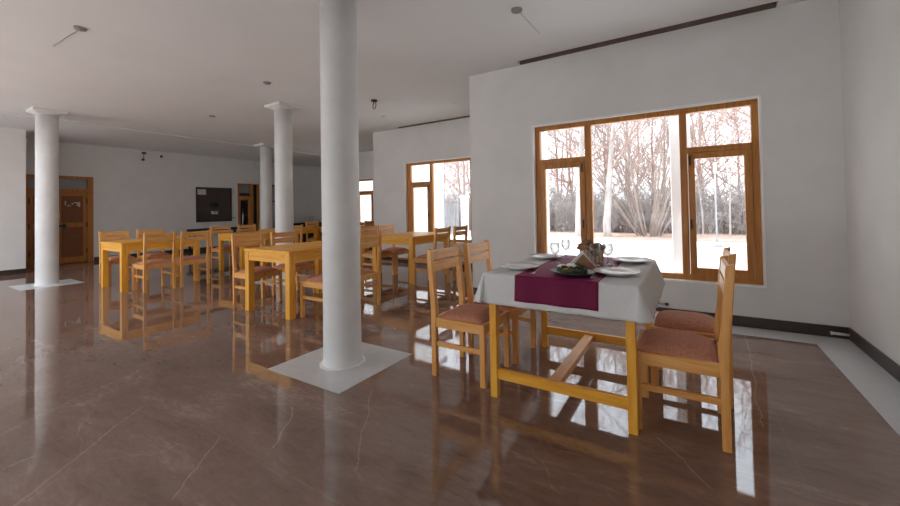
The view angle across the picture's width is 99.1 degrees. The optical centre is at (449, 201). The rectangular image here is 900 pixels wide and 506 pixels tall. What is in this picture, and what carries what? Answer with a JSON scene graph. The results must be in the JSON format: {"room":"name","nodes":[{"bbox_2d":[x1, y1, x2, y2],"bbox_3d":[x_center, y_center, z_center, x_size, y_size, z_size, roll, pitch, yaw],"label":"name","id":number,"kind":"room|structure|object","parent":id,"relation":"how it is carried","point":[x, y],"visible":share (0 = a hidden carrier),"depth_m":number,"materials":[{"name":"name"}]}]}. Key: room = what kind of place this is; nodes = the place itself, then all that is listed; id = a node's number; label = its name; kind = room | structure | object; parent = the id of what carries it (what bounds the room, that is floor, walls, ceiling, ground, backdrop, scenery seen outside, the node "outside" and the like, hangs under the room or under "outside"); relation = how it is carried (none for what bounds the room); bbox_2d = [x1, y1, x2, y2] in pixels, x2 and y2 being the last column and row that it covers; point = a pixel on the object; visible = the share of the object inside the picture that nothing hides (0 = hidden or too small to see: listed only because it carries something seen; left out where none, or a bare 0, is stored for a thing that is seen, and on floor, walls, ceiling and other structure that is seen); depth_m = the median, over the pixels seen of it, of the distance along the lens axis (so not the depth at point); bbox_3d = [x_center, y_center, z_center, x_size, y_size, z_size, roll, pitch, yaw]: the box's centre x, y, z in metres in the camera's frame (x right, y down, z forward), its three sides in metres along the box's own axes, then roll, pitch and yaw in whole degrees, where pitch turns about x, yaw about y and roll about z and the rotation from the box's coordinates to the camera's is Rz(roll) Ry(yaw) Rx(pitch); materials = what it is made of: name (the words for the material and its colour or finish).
{"room":"dining hall","nodes":[
{"label":"dining hall","id":0,"kind":"room"},
{"bbox_2d":[0,127,25,270],"bbox_3d":[-10.255,-0.104,6.056,1.200,3.320,4.630,-2,-1,32],"label":"wall","id":1,"kind":"structure","parent":0,"point":[12,141],"depth_m":7.55,"materials":[{"name":"grey paint"}]},
{"bbox_2d":[0,268,25,275],"bbox_3d":[-9.657,1.373,5.803,0.012,0.098,4.410,-2,-1,32],"label":"baseboard","id":2,"kind":"structure","parent":1,"relation":"attached to","point":[14,271],"depth_m":7.52,"materials":[{"name":"brown tile"}]},
{"bbox_2d":[26,138,321,256],"bbox_3d":[-7.490,-0.053,12.051,0.470,3.320,8.870,-2,-1,32],"label":"wall","id":3,"kind":"structure","parent":0,"point":[131,193],"depth_m":10.63,"materials":[{"name":"grey paint"}]},
{"bbox_2d":[26,174,93,267],"bbox_3d":[-9.191,0.429,9.008,0.170,2.075,1.190,-2,-1,32],"label":"door","id":4,"kind":"structure","parent":3,"relation":"in","point":[76,230],"depth_m":9.16,"materials":[{"name":"brown wood"}]},
{"bbox_2d":[94,245,224,260],"bbox_3d":[-6.901,1.435,12.470,0.012,0.098,7.098,-2,-1,32],"label":"baseboard","id":5,"kind":"structure","parent":3,"relation":"attached to","point":[201,248],"depth_m":10.83,"materials":[{"name":"brown tile"}]},
{"bbox_2d":[196,187,234,221],"bbox_3d":[-7.261,0.093,11.901,0.070,1.055,1.120,-2,-1,32],"label":"hatch","id":6,"kind":"object","parent":3,"relation":"attached to","point":[215,199],"visible":1,"depth_m":11.87,"materials":[{"name":"metal"}]},
{"bbox_2d":[238,183,258,231],"bbox_3d":[-6.778,0.448,12.842,0.154,2.080,0.730,-2,-1,32],"label":"door","id":7,"kind":"structure","parent":3,"relation":"in","point":[248,206],"depth_m":12.86,"materials":[{"name":"brown wood"}]},
{"bbox_2d":[272,185,274,227],"bbox_3d":[-6.236,0.250,13.571,0.030,1.680,0.280,-2,-1,32],"label":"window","id":8,"kind":"structure","parent":3,"relation":"in","point":[273,186],"depth_m":13.56,"materials":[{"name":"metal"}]},
{"bbox_2d":[359,151,373,242],"bbox_3d":[-2.175,-0.158,11.481,3.650,3.320,0.220,-2,-1,32],"label":"wall","id":9,"kind":"structure","parent":0,"point":[365,158],"depth_m":11.58,"materials":[{"name":"grey paint"}]},
{"bbox_2d":[359,178,373,224],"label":"window","id":10,"kind":"structure","parent":9,"relation":"in","point":[371,193],"depth_m":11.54,"materials":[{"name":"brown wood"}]},
{"bbox_2d":[0,0,806,166],"bbox_3d":[-2.721,-1.740,6.477,14.045,0.345,13.320,-2,-1,32],"label":"ceiling","id":11,"kind":"structure","parent":0,"point":[150,75],"depth_m":4.32,"materials":[{"name":"paint"}]},
{"bbox_2d":[373,117,471,261],"bbox_3d":[-0.140,-0.256,7.862,3.640,3.320,0.220,-2,-1,32],"label":"wall","id":12,"kind":"structure","parent":0,"point":[393,148],"depth_m":8.28,"materials":[{"name":"grey paint"}]},
{"bbox_2d":[404,156,471,243],"bbox_3d":[-0.236,-0.011,7.858,1.650,1.695,0.137,-2,-1,32],"label":"window","id":13,"kind":"structure","parent":12,"relation":"in","point":[409,185],"depth_m":8.00,"materials":[{"name":"brown wood"}]},
{"bbox_2d":[412,164,436,231],"bbox_3d":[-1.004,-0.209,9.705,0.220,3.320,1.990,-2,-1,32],"label":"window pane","id":14,"kind":"structure","parent":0,"point":[420,173],"depth_m":9.93,"materials":[{"name":"glass"}]},
{"bbox_2d":[0,241,899,505],"bbox_3d":[-2.745,1.366,6.298,14.205,0.120,13.180,-2,-1,32],"label":"floor","id":15,"kind":"structure","parent":0,"point":[166,395],"depth_m":2.12,"materials":[{"name":"tile"}]},
{"bbox_2d":[8,279,84,290],"bbox_3d":[-6.706,1.383,6.381,0.750,0.012,0.750,-2,-1,32],"label":"trim","id":16,"kind":"structure","parent":15,"relation":"on","point":[65,281],"depth_m":6.27,"materials":[{"name":"grey stone"}]},
{"bbox_2d":[26,106,67,285],"bbox_3d":[-6.732,-0.072,6.405,0.410,2.898,0.410,-2,-1,32],"label":"round column","id":17,"kind":"structure","parent":16,"relation":"on","point":[46,120],"depth_m":6.31,"materials":[{"name":"white paint"}]},
{"bbox_2d":[99,230,138,284],"bbox_3d":[-5.588,0.926,6.474,0.442,0.867,0.410,-2,-1,32],"label":"dining chair","id":18,"kind":"object","parent":15,"relation":"on","point":[112,259],"visible":0.66,"depth_m":6.47,"materials":[{"name":"brown wood"}]},
{"bbox_2d":[109,255,135,259],"bbox_3d":[-5.563,0.944,6.458,0.358,0.070,0.366,-2,-1,32],"label":"seat cushion","id":19,"kind":"object","parent":18,"relation":"on","point":[111,257],"depth_m":6.37,"materials":[{"name":"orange fabric"}]},
{"bbox_2d":[100,237,199,291],"bbox_3d":[-4.889,0.983,6.296,0.850,0.722,1.080,-2,-1,32],"label":"table","id":20,"kind":"object","parent":15,"relation":"on","point":[122,246],"visible":0.77,"depth_m":6.02,"materials":[{"name":"wood"}]},
{"bbox_2d":[136,228,171,279],"bbox_3d":[-5.301,0.928,6.896,0.442,0.867,0.410,-2,-1,32],"label":"dining chair","id":21,"kind":"object","parent":15,"relation":"on","point":[154,255],"visible":0.55,"depth_m":6.84,"materials":[{"name":"brown wood"}]},
{"bbox_2d":[141,252,170,256],"bbox_3d":[-5.275,0.946,6.880,0.358,0.070,0.366,-2,-1,32],"label":"seat cushion","id":22,"kind":"object","parent":21,"relation":"on","point":[154,254],"depth_m":6.80,"materials":[{"name":"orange fabric"}]},
{"bbox_2d":[132,231,176,292],"bbox_3d":[-4.472,0.895,5.806,0.442,0.867,0.410,-2,-1,32],"label":"dining chair","id":23,"kind":"object","parent":15,"relation":"on","point":[144,265],"visible":1,"depth_m":5.73,"materials":[{"name":"brown wood"}]},
{"bbox_2d":[136,259,170,264],"bbox_3d":[-4.497,0.914,5.821,0.358,0.070,0.366,-2,-1,32],"label":"seat cushion","id":24,"kind":"object","parent":23,"relation":"on","point":[152,261],"depth_m":5.74,"materials":[{"name":"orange fabric"}]},
{"bbox_2d":[170,230,209,286],"bbox_3d":[-4.186,0.896,6.186,0.442,0.867,0.410,-2,-1,35],"label":"dining chair","id":25,"kind":"object","parent":15,"relation":"on","point":[182,260],"visible":0.94,"depth_m":6.10,"materials":[{"name":"brown wood"}]},
{"bbox_2d":[176,255,205,260],"bbox_3d":[-4.210,0.915,6.203,0.358,0.070,0.366,-2,-1,35],"label":"seat cushion","id":26,"kind":"object","parent":25,"relation":"on","point":[185,258],"depth_m":6.12,"materials":[{"name":"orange fabric"}]},
{"bbox_2d":[210,225,239,267],"bbox_3d":[-4.698,0.936,8.029,0.442,0.867,0.410,-2,-1,32],"label":"dining chair","id":27,"kind":"object","parent":15,"relation":"on","point":[227,248],"visible":0.7,"depth_m":8.02,"materials":[{"name":"brown wood"}]},
{"bbox_2d":[218,230,274,270],"bbox_3d":[-4.006,0.994,7.915,0.850,0.722,1.080,-2,-1,32],"label":"table","id":28,"kind":"object","parent":15,"relation":"on","point":[222,237],"visible":0.56,"depth_m":7.65,"materials":[{"name":"wood"}]},
{"bbox_2d":[237,224,264,263],"bbox_3d":[-4.423,0.940,8.564,0.442,0.867,0.410,-2,-1,32],"label":"dining chair","id":29,"kind":"object","parent":15,"relation":"on","point":[248,227],"visible":0.3,"depth_m":8.59,"materials":[{"name":"brown wood"}]},
{"bbox_2d":[231,233,282,304],"bbox_3d":[-2.442,0.842,4.849,0.442,0.867,0.410,-2,-1,32],"label":"dining chair","id":30,"kind":"object","parent":15,"relation":"on","point":[262,271],"visible":0.82,"depth_m":4.82,"materials":[{"name":"brown wood"}]},
{"bbox_2d":[238,266,277,273],"bbox_3d":[-2.417,0.860,4.833,0.358,0.070,0.366,-2,-1,32],"label":"seat cushion","id":31,"kind":"object","parent":30,"relation":"on","point":[259,269],"depth_m":4.76,"materials":[{"name":"orange fabric"}]},
{"bbox_2d":[255,276,308,286],"bbox_3d":[-2.727,1.310,6.334,0.750,0.012,0.750,-2,-1,32],"label":"trim","id":32,"kind":"structure","parent":15,"relation":"on","point":[300,277],"depth_m":6.29,"materials":[{"name":"grey stone"}]},
{"bbox_2d":[264,101,301,281],"bbox_3d":[-2.753,-0.144,6.358,0.410,2.898,0.410,-2,-1,32],"label":"round column","id":33,"kind":"structure","parent":32,"relation":"on","point":[283,145],"depth_m":6.25,"materials":[{"name":"white paint"}]},
{"bbox_2d":[259,227,317,242],"bbox_3d":[-4.010,1.022,9.568,0.850,0.722,1.080,-2,-1,32],"label":"table","id":34,"kind":"object","parent":15,"relation":"on","point":[314,230],"visible":0.34,"depth_m":9.66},
{"bbox_2d":[270,230,314,295],"bbox_3d":[-2.169,0.845,5.315,0.442,0.867,0.410,-2,-1,32],"label":"dining chair","id":35,"kind":"object","parent":15,"relation":"on","point":[302,266],"visible":0.48,"depth_m":5.30,"materials":[{"name":"brown wood"}]},
{"bbox_2d":[277,262,312,266],"bbox_3d":[-2.143,0.863,5.299,0.358,0.070,0.366,-2,-1,32],"label":"seat cushion","id":36,"kind":"object","parent":35,"relation":"on","point":[303,264],"depth_m":5.22,"materials":[{"name":"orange fabric"}]},
{"bbox_2d":[244,241,362,319],"bbox_3d":[-1.764,0.900,4.713,0.850,0.722,1.080,-2,-1,32],"label":"table","id":37,"kind":"object","parent":15,"relation":"on","point":[287,254],"visible":0.68,"depth_m":4.32,"materials":[{"name":"wood"}]},
{"bbox_2d":[293,222,321,242],"bbox_3d":[-5.420,1.141,14.448,0.400,0.700,1.440,-2,-1,32],"label":"base cabinet","id":38,"kind":"object","parent":15,"relation":"on","point":[310,235],"visible":0.24,"depth_m":14.20,"materials":[{"name":"black laminate"}]},
{"bbox_2d":[300,274,322,317],"bbox_3d":[-1.325,0.811,4.192,0.442,0.867,0.410,-2,-1,32],"label":"dining chair","id":39,"kind":"object","parent":15,"relation":"on","point":[316,281],"visible":0.12,"depth_m":4.10,"materials":[{"name":"brown wood"}]},
{"bbox_2d":[305,274,322,282],"bbox_3d":[-1.350,0.830,4.207,0.358,0.070,0.366,-2,-1,32],"label":"seat cushion","id":40,"kind":"object","parent":39,"relation":"on","point":[318,278],"depth_m":4.08,"materials":[{"name":"orange fabric"}]},
{"bbox_2d":[305,221,321,241],"bbox_3d":[-3.580,0.955,10.326,0.442,0.867,0.410,-2,-1,32],"label":"dining chair","id":41,"kind":"object","parent":15,"relation":"on","point":[313,223],"visible":0.35,"depth_m":10.31,"materials":[{"name":"brown wood"}]},
{"bbox_2d":[268,342,411,393],"bbox_3d":[-0.815,1.218,2.915,0.750,0.012,0.750,-2,-1,32],"label":"column base","id":42,"kind":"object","parent":15,"relation":"on","point":[306,368],"depth_m":2.77,"materials":[{"name":"grey stone"}]},
{"bbox_2d":[319,0,365,370],"bbox_3d":[-0.841,-0.236,2.939,0.410,2.898,0.410,-2,-1,32],"label":"round column","id":43,"kind":"structure","parent":42,"relation":"on","point":[342,340],"depth_m":2.82,"materials":[{"name":"white paint"}]},
{"bbox_2d":[360,233,381,304],"bbox_3d":[-1.105,0.813,4.543,0.442,0.867,0.410,-2,-1,32],"label":"dining chair","id":44,"kind":"object","parent":15,"relation":"on","point":[365,274],"visible":0.35,"depth_m":4.57,"materials":[{"name":"brown wood"}]},
{"bbox_2d":[360,268,374,275],"bbox_3d":[-1.129,0.832,4.559,0.358,0.070,0.366,-2,-1,32],"label":"seat cushion","id":45,"kind":"object","parent":44,"relation":"on","point":[363,271],"depth_m":4.51,"materials":[{"name":"orange fabric"}]},
{"bbox_2d":[360,225,394,274],"bbox_3d":[-1.262,0.851,6.641,0.442,0.867,0.410,-2,-1,32],"label":"dining chair","id":46,"kind":"object","parent":15,"relation":"on","point":[384,253],"visible":0.48,"depth_m":6.63,"materials":[{"name":"brown wood"}]},
{"bbox_2d":[377,224,408,273],"bbox_3d":[-1.021,0.853,7.027,0.442,0.867,0.410,-2,-1,32],"label":"dining chair","id":47,"kind":"object","parent":15,"relation":"on","point":[398,250],"visible":0.62,"depth_m":6.96,"materials":[{"name":"brown wood"}]},
{"bbox_2d":[384,247,407,251],"bbox_3d":[-0.996,0.871,7.011,0.358,0.070,0.366,-2,-1,32],"label":"seat cushion","id":48,"kind":"object","parent":47,"relation":"on","point":[393,249],"depth_m":6.90,"materials":[{"name":"orange fabric"}]},
{"bbox_2d":[372,232,447,283],"bbox_3d":[-0.640,0.910,6.529,0.850,0.722,1.080,-2,-1,32],"label":"table","id":49,"kind":"object","parent":15,"relation":"on","point":[411,239],"visible":0.6,"depth_m":6.11,"materials":[{"name":"wood"}]},
{"bbox_2d":[413,226,450,286],"bbox_3d":[-0.272,0.820,5.875,0.442,0.867,0.410,-2,-1,32],"label":"dining chair","id":50,"kind":"object","parent":15,"relation":"on","point":[422,258],"visible":0.52,"depth_m":5.79,"materials":[{"name":"brown wood"}]},
{"bbox_2d":[446,225,467,280],"bbox_3d":[0.014,0.823,6.332,0.442,0.867,0.410,-2,-1,32],"label":"dining chair","id":51,"kind":"object","parent":15,"relation":"on","point":[465,227],"visible":0.4,"depth_m":6.19,"materials":[{"name":"brown wood"}]},
{"bbox_2d":[426,244,510,388],"bbox_3d":[0.137,0.760,2.723,0.442,0.867,0.410,-2,-1,32],"label":"dining chair","id":52,"kind":"object","parent":15,"relation":"on","point":[469,317],"visible":0.96,"depth_m":2.64,"materials":[{"name":"brown wood"}]},
{"bbox_2d":[441,303,504,323],"bbox_3d":[0.163,0.778,2.707,0.358,0.070,0.366,-2,-1,32],"label":"seat cushion","id":53,"kind":"object","parent":52,"relation":"on","point":[469,313],"depth_m":2.60,"materials":[{"name":"orange fabric"}]},
{"bbox_2d":[463,240,536,364],"bbox_3d":[0.405,0.761,3.086,0.442,0.867,0.410,-2,-1,32],"label":"dining chair","id":54,"kind":"object","parent":15,"relation":"on","point":[515,312],"visible":0.48,"depth_m":3.02,"materials":[{"name":"brown wood"}]},
{"bbox_2d":[475,302,516,307],"bbox_3d":[0.431,0.779,3.070,0.358,0.070,0.366,-2,-1,32],"label":"seat cushion","id":55,"kind":"object","parent":54,"relation":"on","point":[500,306],"depth_m":2.89,"materials":[{"name":"orange fabric"}]},
{"bbox_2d":[489,304,651,435],"bbox_3d":[0.847,0.804,2.544,0.830,0.748,1.020,-2,-1,32],"label":"trestle table","id":56,"kind":"object","parent":15,"relation":"on","point":[556,383],"visible":0.5,"depth_m":2.25,"materials":[{"name":"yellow wood"}]},
{"bbox_2d":[473,257,665,323],"bbox_3d":[0.838,0.515,2.548,0.986,0.182,1.164,-2,-1,32],"label":"tablecloth","id":57,"kind":"object","parent":56,"relation":"on","point":[635,297],"visible":0.64,"depth_m":2.08,"materials":[{"name":"fabric"}]},
{"bbox_2d":[500,262,538,269],"bbox_3d":[0.445,0.417,2.456,0.250,0.025,0.250,-2,-1,32],"label":"dinner plate","id":58,"kind":"object","parent":57,"relation":"on","point":[510,265],"visible":1,"depth_m":2.50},
{"bbox_2d":[529,253,562,259],"bbox_3d":[0.727,0.420,2.917,0.250,0.025,0.250,-2,-1,32],"label":"dinner plate","id":59,"kind":"object","parent":57,"relation":"on","point":[544,256],"visible":1,"depth_m":2.96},
{"bbox_2d":[514,255,620,310],"bbox_3d":[0.850,0.495,2.541,0.460,0.148,1.096,-2,-1,32],"label":"table runner","id":60,"kind":"object","parent":57,"relation":"on","point":[545,287],"visible":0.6,"depth_m":2.11,"materials":[{"name":"fabric"}]},
{"bbox_2d":[550,268,594,276],"bbox_3d":[0.694,0.405,2.176,0.248,0.026,0.211,-2,-1,32],"label":"serving dish","id":61,"kind":"object","parent":60,"relation":"on","point":[554,270],"visible":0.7,"depth_m":2.11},
{"bbox_2d":[556,262,589,273],"bbox_3d":[0.698,0.378,2.177,0.161,0.067,0.192,-1,-1,-17],"label":"salad","id":62,"kind":"object","parent":61,"relation":"on","point":[581,269],"visible":0.81,"depth_m":2.13,"materials":[{"name":"green plant"}]},
{"bbox_2d":[575,255,596,268],"bbox_3d":[0.836,0.375,2.424,0.170,0.089,0.052,-1,-1,5],"label":"napkin holder","id":63,"kind":"object","parent":60,"relation":"on","point":[583,260],"visible":0.48,"depth_m":2.40,"materials":[{"name":"brown wood"}]},
{"bbox_2d":[580,249,603,262],"bbox_3d":[0.986,0.376,2.672,0.153,0.092,0.123,-1,-1,18],"label":"bread basket","id":64,"kind":"object","parent":60,"relation":"on","point":[599,259],"visible":0.5,"depth_m":2.61,"materials":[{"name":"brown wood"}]},
{"bbox_2d":[593,267,640,276],"bbox_3d":[0.952,0.403,2.186,0.250,0.025,0.250,-2,-1,32],"label":"dinner plate","id":65,"kind":"object","parent":57,"relation":"on","point":[609,271],"visible":1,"depth_m":2.21,"materials":[{"name":"ceramic"}]},
{"bbox_2d":[612,256,652,263],"bbox_3d":[1.252,0.406,2.635,0.250,0.025,0.250,-2,-1,32],"label":"dinner plate","id":66,"kind":"object","parent":57,"relation":"on","point":[629,260],"visible":1,"depth_m":2.67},
{"bbox_2d":[637,255,734,453],"bbox_3d":[1.234,0.729,2.037,0.442,0.867,0.410,-2,-1,32],"label":"dining chair","id":67,"kind":"object","parent":15,"relation":"on","point":[684,351],"visible":0.96,"depth_m":1.89,"materials":[{"name":"brown wood"}]},
{"bbox_2d":[638,328,717,362],"bbox_3d":[1.209,0.748,2.053,0.358,0.070,0.366,-2,-1,32],"label":"seat cushion","id":68,"kind":"object","parent":67,"relation":"on","point":[655,344],"depth_m":1.95,"materials":[{"name":"orange fabric"}]},
{"bbox_2d":[650,247,736,408],"bbox_3d":[1.524,0.730,2.416,0.442,0.867,0.410,-2,-1,32],"label":"dining chair","id":69,"kind":"object","parent":15,"relation":"on","point":[693,322],"visible":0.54,"depth_m":2.33,"materials":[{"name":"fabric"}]},
{"bbox_2d":[654,310,714,333],"bbox_3d":[1.499,0.749,2.431,0.358,0.070,0.366,-2,-1,32],"label":"seat cushion","id":70,"kind":"object","parent":69,"relation":"on","point":[693,322],"depth_m":2.34,"materials":[{"name":"orange fabric"}]},
{"bbox_3d":[-4.786,1.409,10.016,0.750,0.012,0.750,-2,-1,32],"label":"trim","id":71,"kind":"structure","parent":15,"relation":"on","visible":0},
{"bbox_2d":[254,143,273,245],"bbox_3d":[-4.812,-0.046,10.040,0.410,2.898,0.410,-2,-1,32],"label":"round column","id":72,"kind":"structure","parent":71,"relation":"on","point":[265,148],"depth_m":9.93,"materials":[{"name":"white paint"}]},
{"bbox_2d":[469,0,849,326],"bbox_3d":[1.840,-0.352,4.236,3.565,3.320,0.250,-2,-1,32],"label":"wall","id":73,"kind":"structure","parent":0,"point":[789,56],"depth_m":3.60,"materials":[{"name":"grey paint"}]},
{"bbox_2d":[532,95,766,287],"bbox_3d":[1.962,-0.067,4.112,2.175,1.758,0.137,-2,-1,32],"label":"window","id":74,"kind":"structure","parent":73,"relation":"attached to","point":[755,276],"depth_m":3.84,"materials":[{"name":"brown wood"}]},
{"bbox_2d":[473,287,849,338],"bbox_3d":[1.813,1.138,4.125,3.565,0.098,0.012,-2,-1,32],"label":"baseboard","id":75,"kind":"structure","parent":73,"relation":"attached to","point":[743,321],"depth_m":3.40,"materials":[{"name":"brown tile"}]},
{"bbox_2d":[839,0,899,365],"bbox_3d":[1.572,-0.414,0.240,0.220,3.320,7.310,-2,-1,32],"label":"wall","id":76,"kind":"structure","parent":0,"point":[869,29],"depth_m":2.71,"materials":[{"name":"grey paint"}]},
{"bbox_2d":[465,295,860,349],"bbox_3d":[1.734,1.191,4.009,3.553,0.012,0.268,-2,-1,32],"label":"trim","id":77,"kind":"structure","parent":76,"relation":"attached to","point":[797,337],"depth_m":3.26,"materials":[{"name":"grey stone"}]},
{"bbox_2d":[817,344,899,435],"bbox_3d":[1.315,1.135,0.227,0.253,0.012,6.590,-2,-1,32],"label":"trim","id":78,"kind":"structure","parent":76,"relation":"attached to","point":[880,388],"depth_m":2.45,"materials":[{"name":"grey stone"}]},
{"bbox_2d":[849,328,899,381],"bbox_3d":[1.497,1.079,0.271,0.012,0.098,6.858,-2,-1,32],"label":"baseboard","id":79,"kind":"structure","parent":76,"relation":"attached to","point":[879,357],"depth_m":2.71,"materials":[{"name":"brown tile"}]},
{"label":"outside","id":80,"kind":"structure","parent":0,"visible":0},
{"bbox_2d":[450,235,746,271],"bbox_3d":[-3.149,1.638,13.756,100.000,0.100,100.000,-2,-1,32],"label":"ground","id":81,"kind":"structure","parent":80,"point":[708,256],"depth_m":10.92,"materials":[{"name":"snow"}]},
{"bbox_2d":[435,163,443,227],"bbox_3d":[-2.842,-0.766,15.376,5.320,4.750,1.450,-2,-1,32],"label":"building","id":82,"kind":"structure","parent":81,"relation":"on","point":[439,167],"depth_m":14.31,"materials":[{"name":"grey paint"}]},
{"bbox_2d":[444,203,459,233],"bbox_3d":[-0.113,0.785,18.018,1.330,1.440,0.080,-2,-1,32],"label":"fence","id":83,"kind":"object","parent":81,"relation":"on","point":[448,207],"visible":0.36,"depth_m":17.86,"materials":[{"name":"grey paint"}]},
{"bbox_2d":[443,161,469,198],"bbox_3d":[0.890,-3.576,23.306,5.963,10.506,5.474,-2,-1,26],"label":"bare tree","id":84,"kind":"object","parent":81,"relation":"on","point":[463,162],"visible":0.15,"depth_m":23.15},
{"bbox_2d":[443,162,469,198],"bbox_3d":[0.588,-3.086,26.509,5.686,9.650,6.720,-1,-1,15],"label":"bare tree","id":85,"kind":"object","parent":81,"relation":"on","point":[458,180],"visible":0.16,"depth_m":26.64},
{"bbox_2d":[459,196,468,236],"bbox_3d":[0.676,0.657,17.502,0.340,1.850,0.340,-2,-1,32],"label":"gate post","id":86,"kind":"object","parent":81,"relation":"on","point":[464,199],"visible":0.91,"depth_m":17.40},
{"bbox_2d":[541,132,549,252],"bbox_3d":[1.308,-0.282,5.435,0.190,3.300,0.240,-2,-1,32],"label":"porch post","id":87,"kind":"object","parent":81,"relation":"on","point":[544,137],"visible":0.02,"depth_m":5.40,"materials":[{"name":"paint"}]},
{"bbox_2d":[547,128,602,201],"bbox_3d":[5.921,-2.726,20.154,3.901,8.527,4.500,-1,-1,21],"label":"bare tree","id":88,"kind":"object","parent":81,"relation":"on","point":[570,182],"visible":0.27,"depth_m":20.59,"materials":[{"name":"plant"}]},
{"bbox_2d":[548,125,616,199],"bbox_3d":[7.801,-3.482,25.840,6.883,10.168,5.741,-1,-1,-1],"label":"bare tree","id":89,"kind":"object","parent":81,"relation":"on","point":[563,180],"visible":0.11,"depth_m":25.80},
{"bbox_2d":[548,126,625,235],"bbox_3d":[5.063,-3.647,15.727,5.758,10.256,6.160,-1,-1,-10],"label":"bare tree","id":90,"kind":"object","parent":81,"relation":"on","point":[577,215],"visible":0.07,"depth_m":16.17,"materials":[{"name":"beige plant"}]},
{"bbox_2d":[443,107,750,213],"bbox_3d":[10.291,-5.486,29.889,39.589,14.188,10.182,-2,-1,35],"label":"woodland","id":91,"kind":"object","parent":81,"relation":"on","point":[733,111],"visible":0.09,"depth_m":26.69,"materials":[{"name":"plant"}]},
{"bbox_2d":[451,222,745,242],"bbox_3d":[11.880,1.548,28.359,50.000,0.030,29.300,-2,-1,32],"label":"leaf litter","id":92,"kind":"object","parent":81,"relation":"on","point":[741,238],"visible":0.02,"depth_m":15.20,"materials":[{"name":"plant"}]},
{"bbox_2d":[443,168,745,234],"bbox_3d":[7.011,-0.047,19.192,23.009,3.048,5.066,-2,-1,32],"label":"thicket","id":93,"kind":"object","parent":92,"relation":"on","point":[562,212],"visible":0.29,"depth_m":17.40,"materials":[{"name":"plant"}]},
{"bbox_2d":[551,119,649,192],"bbox_3d":[8.712,-3.976,21.686,6.534,10.968,5.990,-1,-1,-25],"label":"bare tree","id":94,"kind":"object","parent":81,"relation":"on","point":[649,119],"visible":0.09,"depth_m":21.93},
{"bbox_2d":[551,117,661,235],"bbox_3d":[7.069,-3.276,16.739,4.822,9.468,4.945,-2,-1,36],"label":"bare tree","id":95,"kind":"object","parent":81,"relation":"on","point":[608,196],"visible":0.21,"depth_m":15.76,"materials":[{"name":"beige plant"}]},
{"bbox_2d":[570,124,645,194],"bbox_3d":[10.126,-3.006,24.621,5.206,9.078,4.561,-1,-1,26],"label":"bare tree","id":96,"kind":"object","parent":81,"relation":"on","point":[624,124],"visible":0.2,"depth_m":24.57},
{"bbox_2d":[583,121,669,198],"bbox_3d":[9.058,-3.318,20.329,4.860,9.596,6.141,0,-1,-33],"label":"bare tree","id":97,"kind":"object","parent":81,"relation":"on","point":[637,170],"visible":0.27,"depth_m":19.75,"materials":[{"name":"plant"}]},
{"bbox_2d":[548,111,734,236],"bbox_3d":[7.402,-2.189,16.190,7.027,7.294,6.497,-1,-1,9],"label":"bare shrub","id":98,"kind":"object","parent":81,"relation":"on","point":[656,225],"visible":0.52,"depth_m":15.50,"materials":[{"name":"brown plant"}]},
{"bbox_2d":[620,113,705,227],"bbox_3d":[11.458,-3.228,19.761,5.398,9.312,5.923,-1,-1,-23],"label":"bare tree","id":99,"kind":"object","parent":81,"relation":"on","point":[694,113],"visible":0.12,"depth_m":20.49,"materials":[{"name":"plant"}]},
{"bbox_2d":[616,110,722,195],"bbox_3d":[12.535,-4.083,22.644,5.426,11.075,6.986,-1,-1,-18],"label":"bare tree","id":100,"kind":"object","parent":81,"relation":"on","point":[651,148],"visible":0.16,"depth_m":22.89,"materials":[{"name":"plant"}]},
{"bbox_2d":[669,114,690,272],"bbox_3d":[2.734,-0.323,4.543,0.265,3.300,0.240,-2,-1,32],"label":"porch post","id":101,"kind":"object","parent":81,"relation":"on","point":[673,120],"visible":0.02,"depth_m":4.49,"materials":[{"name":"paint"}]},
{"bbox_2d":[645,111,739,213],"bbox_3d":[14.335,-3.068,22.449,5.572,8.983,4.682,0,-1,-43],"label":"bare tree","id":102,"kind":"object","parent":81,"relation":"on","point":[720,111],"visible":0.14,"depth_m":21.81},
{"bbox_2d":[651,107,750,228],"bbox_3d":[12.755,-2.780,18.849,5.052,8.342,4.377,-1,-1,15],"label":"bare tree","id":103,"kind":"object","parent":81,"relation":"on","point":[741,133],"visible":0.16,"depth_m":18.76,"materials":[{"name":"plant"}]},
{"bbox_2d":[669,123,735,234],"bbox_3d":[10.016,-1.186,15.783,2.553,5.143,2.343,0,-1,-33],"label":"bare tree","id":104,"kind":"object","parent":81,"relation":"on","point":[721,123],"visible":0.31,"depth_m":15.51,"materials":[{"name":"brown plant"}]},
{"bbox_2d":[660,108,749,214],"bbox_3d":[11.274,-4.138,17.746,5.952,11.074,5.484,-2,-1,27],"label":"bare tree","id":105,"kind":"object","parent":81,"relation":"on","point":[699,119],"visible":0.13,"depth_m":17.54,"materials":[{"name":"plant"}]},
{"bbox_2d":[712,162,721,246],"bbox_3d":[7.931,0.089,11.434,0.260,2.520,0.260,-2,-1,32],"label":"lamp post","id":106,"kind":"object","parent":81,"relation":"on","point":[716,244],"visible":1,"depth_m":11.41,"materials":[{"name":"metal"}]},
{"bbox_2d":[691,107,749,181],"bbox_3d":[16.717,-3.390,20.480,5.378,9.479,6.034,0,-1,-31],"label":"bare tree","id":107,"kind":"object","parent":81,"relation":"on","point":[742,107],"visible":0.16,"depth_m":21.12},
{"bbox_2d":[695,112,749,236],"bbox_3d":[10.329,-0.982,14.390,2.386,4.680,2.429,-1,-1,-7],"label":"bare tree","id":108,"kind":"object","parent":81,"relation":"on","point":[731,170],"visible":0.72,"depth_m":14.37,"materials":[{"name":"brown plant"}]},
{"bbox_2d":[697,108,750,192],"bbox_3d":[13.649,-3.916,16.252,6.659,10.496,5.715,0,-1,-30],"label":"bare tree","id":109,"kind":"object","parent":81,"relation":"on","point":[709,168],"visible":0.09,"depth_m":16.54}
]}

